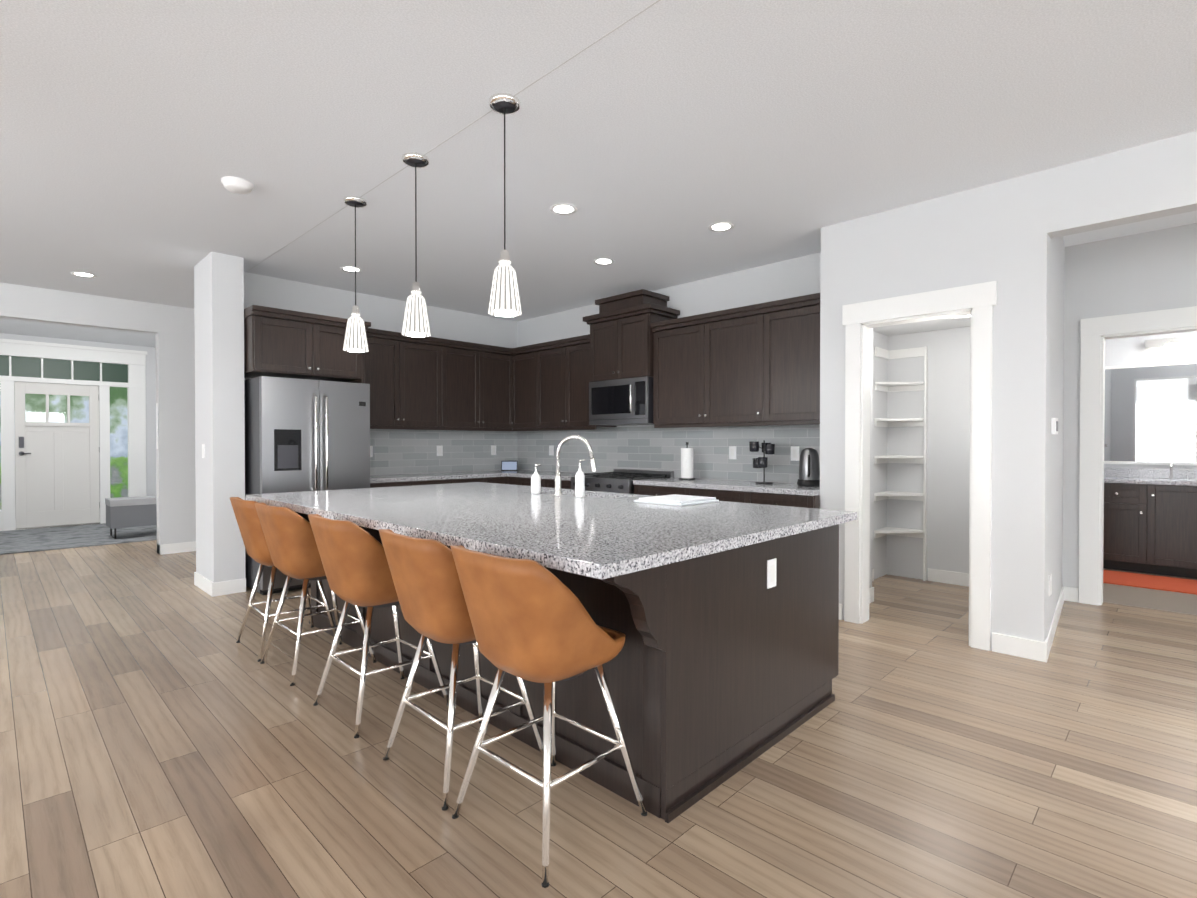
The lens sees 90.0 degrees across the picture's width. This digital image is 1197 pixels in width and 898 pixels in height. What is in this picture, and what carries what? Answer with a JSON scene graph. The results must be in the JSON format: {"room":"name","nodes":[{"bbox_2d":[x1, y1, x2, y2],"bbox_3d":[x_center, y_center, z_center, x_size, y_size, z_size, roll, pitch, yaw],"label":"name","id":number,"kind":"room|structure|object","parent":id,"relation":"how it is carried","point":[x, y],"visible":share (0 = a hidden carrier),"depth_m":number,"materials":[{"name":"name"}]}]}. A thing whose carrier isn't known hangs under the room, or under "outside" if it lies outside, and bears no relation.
{"room":"kitchen","nodes":[
{"label":"kitchen","id":0,"kind":"room"},
{"bbox_2d":[156,403,157,448],"bbox_3d":[-4.962,-0.259,6.728,0.040,0.520,0.006,1,1,44],"label":"bar","id":1,"kind":"object","parent":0,"point":[157,424],"visible":0.93,"depth_m":6.72,"materials":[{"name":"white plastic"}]},
{"bbox_2d":[0,540,1196,897],"bbox_3d":[-2.024,1.274,2.102,18.050,0.104,18.000,1,1,44],"label":"floor","id":2,"kind":"structure","parent":0,"point":[162,734],"depth_m":2.26,"materials":[{"name":"brown wood"}]},
{"bbox_2d":[0,523,156,554],"bbox_3d":[-7.045,1.163,8.044,2.440,0.012,2.320,1,1,44],"label":"entry rug","id":3,"kind":"object","parent":2,"relation":"on","point":[36,539],"visible":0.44,"depth_m":7.84,"materials":[{"name":"grey fabric"}]},
{"bbox_2d":[105,496,156,538],"bbox_3d":[-6.035,0.899,8.088,0.450,0.501,0.930,1,1,44],"label":"bench","id":4,"kind":"object","parent":3,"relation":"on","point":[123,512],"visible":0.5,"depth_m":7.78,"materials":[{"name":"grey fabric"}]},
{"bbox_2d":[230,497,338,661],"bbox_3d":[-1.960,0.753,3.715,0.524,0.915,0.472,-1,1,-45],"label":"stool","id":5,"kind":"object","parent":2,"relation":"on","point":[251,530],"visible":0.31,"depth_m":3.54,"materials":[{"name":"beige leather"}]},
{"bbox_2d":[244,376,369,594],"bbox_3d":[-2.648,0.302,5.378,0.845,1.785,0.893,1,1,44],"label":"fridge","id":6,"kind":"object","parent":2,"relation":"on","point":[301,435],"visible":0.6,"depth_m":5.04,"materials":[{"name":"grey metal"}]},
{"bbox_2d":[254,503,376,685],"bbox_3d":[-1.609,0.756,3.372,0.472,0.915,0.524,1,1,43],"label":"stool","id":7,"kind":"object","parent":2,"relation":"on","point":[291,542],"visible":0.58,"depth_m":3.17,"materials":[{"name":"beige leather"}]},
{"bbox_2d":[308,514,448,738],"bbox_3d":[-1.052,0.761,2.827,0.472,0.915,0.524,1,1,44],"label":"stool","id":8,"kind":"object","parent":2,"relation":"on","point":[355,564],"visible":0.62,"depth_m":2.63,"materials":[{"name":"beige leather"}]},
{"bbox_2d":[370,478,413,487],"bbox_3d":[-2.243,0.753,5.992,0.628,0.870,0.459,1,1,44],"label":"base cabinet","id":9,"kind":"object","parent":2,"relation":"on","point":[409,481],"depth_m":5.80,"materials":[{"name":"brown wood"}]},
{"bbox_2d":[414,478,453,484],"bbox_3d":[-1.923,0.750,6.318,0.628,0.870,0.454,1,1,44],"label":"base cabinet","id":10,"kind":"object","parent":2,"relation":"on","point":[417,481],"depth_m":6.10,"materials":[{"name":"brown wood"}]},
{"bbox_2d":[370,470,525,481],"bbox_3d":[-1.604,0.292,6.633,0.638,0.040,2.275,1,1,44],"label":"countertop","id":11,"kind":"structure","parent":10,"relation":"on","point":[468,474],"depth_m":6.34,"materials":[{"name":"grey stone"}]},
{"bbox_2d":[501,461,517,470],"bbox_3d":[-1.090,0.207,7.324,0.174,0.124,0.169,1,1,44],"label":"display","id":12,"kind":"object","parent":11,"relation":"on","point":[509,465],"visible":0.92,"depth_m":7.32,"materials":[{"name":"blue"}]},
{"bbox_2d":[379,529,542,810],"bbox_3d":[-0.544,0.766,2.331,0.524,0.915,0.472,-1,1,-45],"label":"stool","id":13,"kind":"object","parent":2,"relation":"on","point":[428,587],"visible":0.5,"depth_m":2.14,"materials":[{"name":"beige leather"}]},
{"bbox_2d":[454,478,489,482],"bbox_3d":[-1.606,0.747,6.643,0.628,0.870,0.454,1,1,44],"label":"base cabinet","id":14,"kind":"object","parent":2,"relation":"on","point":[456,480],"depth_m":6.44,"materials":[{"name":"brown wood"}]},
{"bbox_2d":[490,474,505,483],"bbox_3d":[-1.343,0.745,6.913,0.628,0.870,0.300,1,1,44],"label":"base cabinet","id":15,"kind":"object","parent":2,"relation":"on","point":[494,478],"depth_m":6.69,"materials":[{"name":"brown wood"}]},
{"bbox_2d":[506,474,517,484],"bbox_3d":[-0.727,0.744,6.932,0.266,0.870,0.628,1,1,44],"label":"base cabinet","id":16,"kind":"object","parent":2,"relation":"on","point":[512,479],"depth_m":6.74,"materials":[{"name":"brown wood"}]},
{"bbox_2d":[518,474,530,485],"bbox_3d":[-0.491,0.747,6.701,0.505,0.870,0.628,1,1,44],"label":"base cabinet","id":17,"kind":"object","parent":2,"relation":"on","point":[521,481],"depth_m":6.59,"materials":[{"name":"brown wood"}]},
{"bbox_2d":[450,545,646,887],"bbox_3d":[-0.182,0.769,1.977,0.472,0.915,0.524,1,1,43],"label":"stool","id":18,"kind":"object","parent":2,"relation":"on","point":[532,621],"visible":1,"depth_m":1.80,"materials":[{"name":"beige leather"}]},
{"bbox_2d":[541,478,570,488],"bbox_3d":[-0.209,0.749,6.426,0.518,0.870,0.628,1,1,44],"label":"base cabinet","id":19,"kind":"object","parent":2,"relation":"on","point":[545,482],"depth_m":6.24,"materials":[{"name":"brown wood"}]},
{"bbox_2d":[522,470,595,477],"bbox_3d":[-0.416,0.292,6.616,1.086,0.040,0.638,1,1,44],"label":"countertop","id":20,"kind":"structure","parent":19,"relation":"on","point":[543,474],"depth_m":6.53,"materials":[{"name":"grey stone"}]},
{"bbox_2d":[293,494,845,822],"bbox_3d":[-0.488,0.778,3.454,3.118,0.870,1.630,1,1,44],"label":"kitchen island","id":21,"kind":"object","parent":2,"relation":"on","point":[721,667],"depth_m":2.26,"materials":[{"name":"brown wood"}]},
{"bbox_2d":[246,484,825,581],"bbox_3d":[-0.643,0.324,3.298,3.240,0.040,1.445,1,1,44],"label":"island countertop","id":22,"kind":"structure","parent":21,"relation":"on","point":[600,538],"depth_m":2.54,"materials":[{"name":"grey stone"}]},
{"bbox_2d":[531,464,540,493],"bbox_3d":[-0.415,0.200,3.973,0.064,0.196,0.065,1,1,44],"label":"soap bottle","id":23,"kind":"object","parent":22,"relation":"on","point":[535,483],"visible":1,"depth_m":3.95,"materials":[{"name":"white"}]},
{"bbox_2d":[575,459,585,497],"bbox_3d":[-0.115,0.182,3.723,0.060,0.235,0.063,1,1,44],"label":"soap bottle","id":24,"kind":"object","parent":22,"relation":"on","point":[579,484],"visible":1,"depth_m":3.70,"materials":[{"name":"white"}]},
{"bbox_2d":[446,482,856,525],"bbox_3d":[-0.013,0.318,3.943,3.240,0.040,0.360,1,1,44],"label":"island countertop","id":25,"kind":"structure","parent":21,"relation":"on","point":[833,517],"depth_m":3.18,"materials":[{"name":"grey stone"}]},
{"bbox_2d":[553,435,596,495],"bbox_3d":[-0.159,0.106,3.814,0.253,0.386,0.193,1,1,44],"label":"faucet","id":26,"kind":"object","parent":25,"relation":"on","point":[557,491],"visible":1,"depth_m":3.80,"materials":[{"name":"silver metal"}]},
{"bbox_2d":[634,494,718,505],"bbox_3d":[0.446,0.291,3.425,0.340,0.024,0.360,1,1,44],"label":"folded towel","id":27,"kind":"object","parent":25,"relation":"on","point":[678,500],"visible":1,"depth_m":3.35,"materials":[{"name":"white fabric"}]},
{"bbox_2d":[571,469,673,493],"bbox_3d":[0.216,0.704,5.926,0.776,0.970,0.727,1,1,44],"label":"range","id":28,"kind":"object","parent":2,"relation":"on","point":[618,481],"visible":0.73,"depth_m":5.76,"materials":[{"name":"grey metal"}]},
{"bbox_2d":[633,482,677,495],"bbox_3d":[0.766,0.758,5.473,0.632,0.870,0.628,1,1,44],"label":"base cabinet","id":29,"kind":"object","parent":2,"relation":"on","point":[641,488],"depth_m":5.31,"materials":[{"name":"brown wood"}]},
{"bbox_2d":[678,486,733,501],"bbox_3d":[1.155,0.762,5.092,0.683,0.870,0.628,1,1,44],"label":"base cabinet","id":30,"kind":"object","parent":2,"relation":"on","point":[706,491],"depth_m":4.90,"materials":[{"name":"brown wood"}]},
{"bbox_2d":[734,490,819,508],"bbox_3d":[1.538,0.766,4.718,0.615,0.870,0.628,1,1,44],"label":"base cabinet","id":31,"kind":"object","parent":2,"relation":"on","point":[783,494],"depth_m":4.47,"materials":[{"name":"brown wood"}]},
{"bbox_2d":[634,478,819,493],"bbox_3d":[1.145,0.307,5.090,1.704,0.040,0.638,1,1,44],"label":"countertop","id":32,"kind":"structure","parent":31,"relation":"on","point":[787,488],"depth_m":4.88,"materials":[{"name":"grey stone"}]},
{"bbox_2d":[679,442,694,479],"bbox_3d":[0.825,0.110,5.570,0.150,0.345,0.150,1,1,44],"label":"paper towel","id":33,"kind":"object","parent":32,"relation":"on","point":[686,463],"visible":1,"depth_m":5.52,"materials":[{"name":"white paper"}]},
{"bbox_2d":[749,440,774,483],"bbox_3d":[1.382,0.107,4.999,0.233,0.360,0.241,1,1,44],"label":"mug tree","id":34,"kind":"object","parent":32,"relation":"on","point":[762,462],"visible":1,"depth_m":4.95,"materials":[{"name":"black ceramic"}]},
{"bbox_2d":[797,448,819,486],"bbox_3d":[1.638,0.141,4.686,0.177,0.300,0.228,1,1,44],"label":"kettle","id":35,"kind":"object","parent":32,"relation":"on","point":[809,472],"visible":0.96,"depth_m":4.64,"materials":[{"name":"black"}]},
{"bbox_2d":[874,346,927,580],"bbox_3d":[2.749,0.134,5.443,0.348,2.120,0.330,1,1,44],"label":"pantry shelves","id":36,"kind":"object","parent":2,"relation":"on","point":[898,387],"visible":0.98,"depth_m":5.45,"materials":[{"name":"white wood"}]},
{"bbox_2d":[1103,481,1196,578],"bbox_3d":[5.914,0.763,5.315,2.396,0.856,0.596,1,1,44],"label":"bathroom vanity","id":37,"kind":"object","parent":2,"relation":"on","point":[1150,521],"depth_m":5.64,"materials":[{"name":"brown wood"}]},
{"bbox_2d":[1104,477,1196,484],"bbox_3d":[5.920,0.318,5.317,2.396,0.035,0.578,1,1,44],"label":"countertop","id":38,"kind":"structure","parent":37,"relation":"on","point":[1162,480],"depth_m":5.80,"materials":[{"name":"grey stone"}]},
{"bbox_2d":[1103,570,1196,594],"bbox_3d":[5.333,1.188,4.957,1.920,0.012,0.670,1,1,44],"label":"bath rug","id":39,"kind":"object","parent":2,"relation":"on","point":[1173,584],"depth_m":5.33,"materials":[{"name":"fabric"}]},
{"bbox_2d":[0,131,1196,649],"bbox_3d":[-2.439,-0.178,2.493,17.210,2.800,18.000,1,1,44],"label":"wall","id":40,"kind":"structure","parent":0,"point":[1008,235],"depth_m":4.68,"materials":[{"name":"white paint"}]},
{"bbox_2d":[0,339,146,530],"bbox_3d":[-8.000,-0.198,8.921,0.150,2.716,2.054,1,1,44],"label":"entry door","id":41,"kind":"structure","parent":40,"relation":"in","point":[55,474],"depth_m":8.94,"materials":[{"name":"white wood"}]},
{"bbox_2d":[158,541,195,554],"bbox_3d":[-3.949,1.118,7.667,0.015,0.110,2.730,1,1,44],"label":"baseboard","id":42,"kind":"structure","parent":40,"relation":"attached to","point":[185,546],"depth_m":6.80,"materials":[{"name":"white"}]},
{"bbox_2d":[202,444,204,457],"bbox_3d":[-3.344,0.017,5.066,0.075,0.120,0.008,1,1,44],"label":"switch plate","id":43,"kind":"object","parent":40,"relation":"attached to","point":[203,445],"depth_m":5.05,"materials":[{"name":"white plastic"}]},
{"bbox_2d":[194,572,215,596],"bbox_3d":[-3.345,1.142,5.073,0.605,0.110,0.015,1,1,44],"label":"baseboard","id":44,"kind":"structure","parent":40,"relation":"attached to","point":[200,581],"depth_m":5.01,"materials":[{"name":"white wood"}]},
{"bbox_2d":[244,309,319,379],"bbox_3d":[-2.878,-0.893,5.319,0.638,0.494,0.528,1,1,44],"label":"upper cabinet","id":45,"kind":"object","parent":40,"relation":"attached to","point":[284,345],"depth_m":5.08,"materials":[{"name":"brown wood"}]},
{"bbox_2d":[316,317,367,382],"bbox_3d":[-2.587,-0.896,5.617,0.638,0.494,0.528,1,1,44],"label":"upper cabinet","id":46,"kind":"object","parent":40,"relation":"attached to","point":[336,364],"depth_m":5.41,"materials":[{"name":"brown wood"}]},
{"bbox_2d":[356,333,407,428],"bbox_3d":[-2.315,-0.690,6.105,0.348,0.915,0.547,1,1,44],"label":"upper cabinet","id":47,"kind":"object","parent":40,"relation":"attached to","point":[388,353],"depth_m":6.05,"materials":[{"name":"brown wood"}]},
{"bbox_2d":[408,337,447,428],"bbox_3d":[-1.992,-0.693,6.435,0.348,0.915,0.603,1,1,44],"label":"upper cabinet","id":48,"kind":"object","parent":40,"relation":"attached to","point":[427,360],"depth_m":6.37,"materials":[{"name":"brown wood"}]},
{"bbox_2d":[370,429,517,474],"bbox_3d":[-1.840,0.015,6.841,0.010,0.508,2.250,1,1,44],"label":"tile backsplash","id":49,"kind":"structure","parent":40,"relation":"attached to","point":[402,451],"depth_m":6.84,"materials":[{"name":"grey tile"}]},
{"bbox_2d":[370,446,372,456],"bbox_3d":[-2.398,0.026,6.259,0.008,0.120,0.075,1,1,44],"label":"outlet","id":50,"kind":"object","parent":49,"relation":"in","point":[371,447],"depth_m":6.27,"materials":[{"name":"white plastic"}]},
{"bbox_2d":[437,446,442,455],"bbox_3d":[-1.818,0.020,6.852,0.008,0.120,0.075,1,1,44],"label":"outlet","id":51,"kind":"object","parent":49,"relation":"in","point":[439,448],"depth_m":6.85,"materials":[{"name":"white plastic"}]},
{"bbox_2d":[491,445,495,454],"bbox_3d":[-1.294,0.015,7.388,0.008,0.120,0.075,1,1,44],"label":"outlet","id":52,"kind":"object","parent":49,"relation":"in","point":[493,447],"depth_m":7.38,"materials":[{"name":"white plastic"}]},
{"bbox_2d":[448,341,475,428],"bbox_3d":[-1.651,-0.696,6.784,0.348,0.915,0.598,1,1,44],"label":"upper cabinet","id":53,"kind":"object","parent":40,"relation":"attached to","point":[461,358],"depth_m":6.67,"materials":[{"name":"brown wood"}]},
{"bbox_2d":[476,345,511,428],"bbox_3d":[-1.319,-0.699,7.097,0.384,0.915,0.541,1,1,44],"label":"upper cabinet","id":54,"kind":"object","parent":40,"relation":"attached to","point":[493,366],"depth_m":6.98,"materials":[{"name":"brown wood"}]},
{"bbox_2d":[512,345,539,428],"bbox_3d":[-0.746,-0.699,7.106,0.536,0.915,0.384,1,1,44],"label":"upper cabinet","id":55,"kind":"object","parent":40,"relation":"attached to","point":[525,362],"depth_m":6.99,"materials":[{"name":"brown wood"}]},
{"bbox_2d":[540,341,559,428],"bbox_3d":[-0.411,-0.696,6.803,0.593,0.915,0.348,1,1,44],"label":"upper cabinet","id":56,"kind":"object","parent":40,"relation":"attached to","point":[549,354],"depth_m":6.70,"materials":[{"name":"brown wood"}]},
{"bbox_2d":[560,337,616,428],"bbox_3d":[-0.102,-0.693,6.501,0.497,0.915,0.348,1,1,44],"label":"upper cabinet","id":57,"kind":"object","parent":40,"relation":"attached to","point":[574,387],"depth_m":6.42,"materials":[{"name":"brown wood"}]},
{"bbox_2d":[588,313,611,384],"bbox_3d":[0.211,-1.001,6.143,0.446,0.626,0.418,1,1,44],"label":"upper cabinet","id":58,"kind":"object","parent":40,"relation":"attached to","point":[600,336],"depth_m":6.05,"materials":[{"name":"brown wood"}]},
{"bbox_2d":[612,309,675,379],"bbox_3d":[0.450,-0.998,5.910,0.447,0.626,0.418,1,1,44],"label":"upper cabinet","id":59,"kind":"object","parent":40,"relation":"attached to","point":[632,330],"depth_m":5.74,"materials":[{"name":"brown wood"}]},
{"bbox_2d":[589,376,653,425],"bbox_3d":[0.312,-0.465,6.013,0.774,0.437,0.470,1,1,44],"label":"microwave","id":60,"kind":"object","parent":59,"relation":"in","point":[622,402],"visible":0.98,"depth_m":5.83,"materials":[{"name":"grey metal"}]},
{"bbox_2d":[518,424,819,482],"bbox_3d":[0.467,0.022,6.192,4.216,0.508,0.008,1,1,44],"label":"tile backsplash","id":61,"kind":"structure","parent":40,"relation":"attached to","point":[646,447],"depth_m":5.90,"materials":[{"name":"grey tile"}]},
{"bbox_2d":[549,445,553,454],"bbox_3d":[-0.568,0.017,7.192,0.075,0.120,0.008,1,1,44],"label":"outlet","id":62,"kind":"object","parent":61,"relation":"in","point":[551,447],"depth_m":7.18,"materials":[{"name":"white plastic"}]},
{"bbox_2d":[729,446,735,458],"bbox_3d":[1.220,0.034,5.444,0.075,0.120,0.008,1,1,44],"label":"outlet","id":63,"kind":"object","parent":61,"relation":"in","point":[732,449],"depth_m":5.44,"materials":[{"name":"white plastic"}]},
{"bbox_2d":[791,446,798,460],"bbox_3d":[1.649,0.038,5.025,0.075,0.120,0.008,1,1,44],"label":"outlet","id":64,"kind":"object","parent":61,"relation":"in","point":[794,453],"depth_m":5.02,"materials":[{"name":"white plastic"}]},
{"bbox_2d":[652,317,695,427],"bbox_3d":[0.861,-0.684,5.560,0.636,0.915,0.348,1,1,44],"label":"upper cabinet","id":65,"kind":"object","parent":40,"relation":"attached to","point":[674,343],"depth_m":5.49,"materials":[{"name":"brown wood"}]},
{"bbox_2d":[696,309,755,424],"bbox_3d":[1.252,-0.681,5.178,0.683,0.915,0.348,1,1,44],"label":"upper cabinet","id":66,"kind":"object","parent":40,"relation":"attached to","point":[755,365],"depth_m":5.10,"materials":[{"name":"brown wood"}]},
{"bbox_2d":[756,297,819,424],"bbox_3d":[1.635,-0.677,4.803,0.615,0.915,0.348,1,1,44],"label":"upper cabinet","id":67,"kind":"object","parent":40,"relation":"attached to","point":[788,334],"depth_m":4.71,"materials":[{"name":"brown wood"}]},
{"bbox_2d":[869,587,873,603],"bbox_3d":[1.981,1.148,4.534,0.015,0.110,0.540,1,1,44],"label":"baseboard","id":68,"kind":"structure","parent":40,"relation":"attached to","point":[871,590],"depth_m":4.68,"materials":[{"name":"white wood"}]},
{"bbox_2d":[842,281,996,650],"bbox_3d":[2.086,0.103,3.935,0.910,2.210,0.155,1,1,44],"label":"door frame","id":69,"kind":"structure","parent":40,"relation":"attached to","point":[977,302],"depth_m":3.83,"materials":[{"name":"white wood"}]},
{"bbox_2d":[928,568,968,586],"bbox_3d":[3.293,1.142,5.143,0.840,0.110,0.015,1,1,44],"label":"baseboard","id":70,"kind":"structure","parent":40,"relation":"attached to","point":[950,577],"depth_m":5.31,"materials":[{"name":"white wood"}]},
{"bbox_2d":[1013,586,1077,661],"bbox_3d":[3.114,1.152,4.088,0.150,0.110,1.775,1,1,44],"label":"baseboard","id":71,"kind":"structure","parent":40,"relation":"attached to","point":[1022,647],"depth_m":3.50,"materials":[{"name":"white wood"}]},
{"bbox_2d":[1049,574,1051,595],"bbox_3d":[2.700,0.812,3.575,0.008,0.120,0.075,1,1,44],"label":"outlet","id":72,"kind":"object","parent":40,"relation":"attached to","point":[1050,575],"depth_m":3.56,"materials":[{"name":"white plastic"}]},
{"bbox_2d":[1051,418,1057,433],"bbox_3d":[2.782,-0.139,3.647,0.024,0.100,0.090,1,1,44],"label":"thermostat","id":73,"kind":"object","parent":40,"relation":"attached to","point":[1054,425],"visible":0.93,"depth_m":3.62,"materials":[{"name":"white plastic"}]},
{"bbox_2d":[1079,306,1196,605],"bbox_3d":[4.183,0.099,4.346,1.065,2.210,0.155,1,1,44],"label":"door frame","id":74,"kind":"structure","parent":40,"relation":"attached to","point":[1094,331],"depth_m":4.60,"materials":[{"name":"white wood"}]},
{"bbox_2d":[0,0,1196,346],"bbox_3d":[-2.131,-1.625,2.179,18.350,0.101,18.000,1,1,44],"label":"ceiling","id":75,"kind":"structure","parent":0,"point":[652,140],"depth_m":2.95,"materials":[{"name":"grey paint"}]},
{"bbox_2d":[71,272,96,277],"bbox_3d":[-4.740,-1.605,5.512,0.184,0.004,0.184,1,1,44],"label":"recessed light","id":76,"kind":"object","parent":75,"relation":"in","point":[83,274],"visible":1,"depth_m":5.50,"materials":[{"name":"white plastic"}]},
{"bbox_2d":[221,176,253,193],"bbox_3d":[-2.151,-1.566,3.568,0.170,0.044,0.170,1,1,44],"label":"smoke detector","id":77,"kind":"object","parent":75,"relation":"attached to","point":[237,185],"visible":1,"depth_m":3.53,"materials":[{"name":"white plastic"}]},
{"bbox_2d":[340,266,361,272],"bbox_3d":[-2.207,-1.603,5.343,0.184,0.004,0.184,1,1,44],"label":"recessed light","id":78,"kind":"object","parent":75,"relation":"in","point":[348,268],"visible":0.92,"depth_m":5.34,"materials":[{"name":"white plastic"}]},
{"bbox_2d":[343,196,368,351],"bbox_3d":[-1.557,-1.111,3.836,0.154,0.960,0.154,1,1,44],"label":"pendant light","id":79,"kind":"object","parent":75,"relation":"hanging from","point":[355,339],"visible":1,"depth_m":3.80,"materials":[{"name":"white glass"}]},
{"bbox_2d":[402,152,430,336],"bbox_3d":[-0.998,-1.105,3.274,0.154,0.960,0.154,1,1,44],"label":"pendant light","id":80,"kind":"object","parent":75,"relation":"hanging from","point":[415,322],"visible":1,"depth_m":3.24,"materials":[{"name":"white glass"}]},
{"bbox_2d":[488,93,521,316],"bbox_3d":[-0.428,-1.100,2.732,0.154,0.960,0.154,1,1,44],"label":"pendant light","id":81,"kind":"object","parent":75,"relation":"hanging from","point":[504,299],"visible":1,"depth_m":2.69,"materials":[{"name":"white glass"}]},
{"bbox_2d":[550,204,576,214],"bbox_3d":[-0.232,-1.590,3.972,0.184,0.004,0.184,1,1,44],"label":"recessed light","id":82,"kind":"object","parent":75,"relation":"in","point":[564,209],"visible":1,"depth_m":3.97,"materials":[{"name":"white plastic"}]},
{"bbox_2d":[593,258,614,264],"bbox_3d":[0.045,-1.601,5.114,0.184,0.004,0.184,1,1,44],"label":"recessed light","id":83,"kind":"object","parent":75,"relation":"in","point":[603,261],"visible":1,"depth_m":5.11,"materials":[{"name":"white plastic"}]},
{"bbox_2d":[708,222,733,231],"bbox_3d":[0.882,-1.593,4.296,0.184,0.004,0.184,1,1,44],"label":"recessed light","id":84,"kind":"object","parent":75,"relation":"in","point":[721,226],"visible":1,"depth_m":4.29,"materials":[{"name":"white plastic"}]},
{"bbox_2d":[873,317,970,335],"bbox_3d":[2.642,-1.089,4.628,1.320,0.060,1.630,1,1,44],"label":"ceiling","id":85,"kind":"structure","parent":0,"point":[926,326],"depth_m":5.20,"materials":[{"name":"white paint"}]},
{"bbox_2d":[952,315,970,318],"bbox_3d":[2.892,-1.058,4.755,0.184,0.004,0.184,1,1,44],"label":"recessed light","id":86,"kind":"object","parent":85,"relation":"in","point":[967,316],"visible":0.4,"depth_m":4.81,"materials":[{"name":"white plastic"}]},
{"bbox_2d":[1104,331,1196,469],"bbox_3d":[6.757,-0.202,4.991,5.550,2.800,0.130,1,1,44],"label":"wall","id":87,"kind":"structure","parent":0,"point":[1126,351],"depth_m":6.09,"materials":[{"name":"white paint"}]},
{"bbox_2d":[1104,360,1196,465],"bbox_3d":[6.054,-0.347,5.572,2.170,1.020,0.019,1,1,44],"label":"bathroom mirror","id":88,"kind":"object","parent":87,"relation":"attached to","point":[1150,413],"depth_m":6.04,"materials":[{"name":"grey mirror"}]},
{"bbox_2d":[1104,469,1196,480],"bbox_3d":[6.114,0.251,5.514,2.396,0.095,0.023,1,1,44],"label":"backsplash","id":89,"kind":"structure","parent":87,"relation":"attached to","point":[1191,473],"depth_m":6.03,"materials":[{"name":"grey stone"}]},
{"bbox_2d":[1145,336,1196,355],"bbox_3d":[5.844,-0.998,5.659,1.000,0.180,0.179,1,1,44],"label":"sconce","id":90,"kind":"object","parent":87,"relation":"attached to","point":[1171,346],"visible":1,"depth_m":5.84,"materials":[{"name":"white glass"}]},
{"label":"outside","id":91,"kind":"structure","parent":0,"visible":0},
{"bbox_2d":[0,387,127,519],"bbox_3d":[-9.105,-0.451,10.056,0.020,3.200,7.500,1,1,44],"label":"view","id":92,"kind":"structure","parent":91,"point":[117,457],"depth_m":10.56,"materials":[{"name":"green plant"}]}
]}

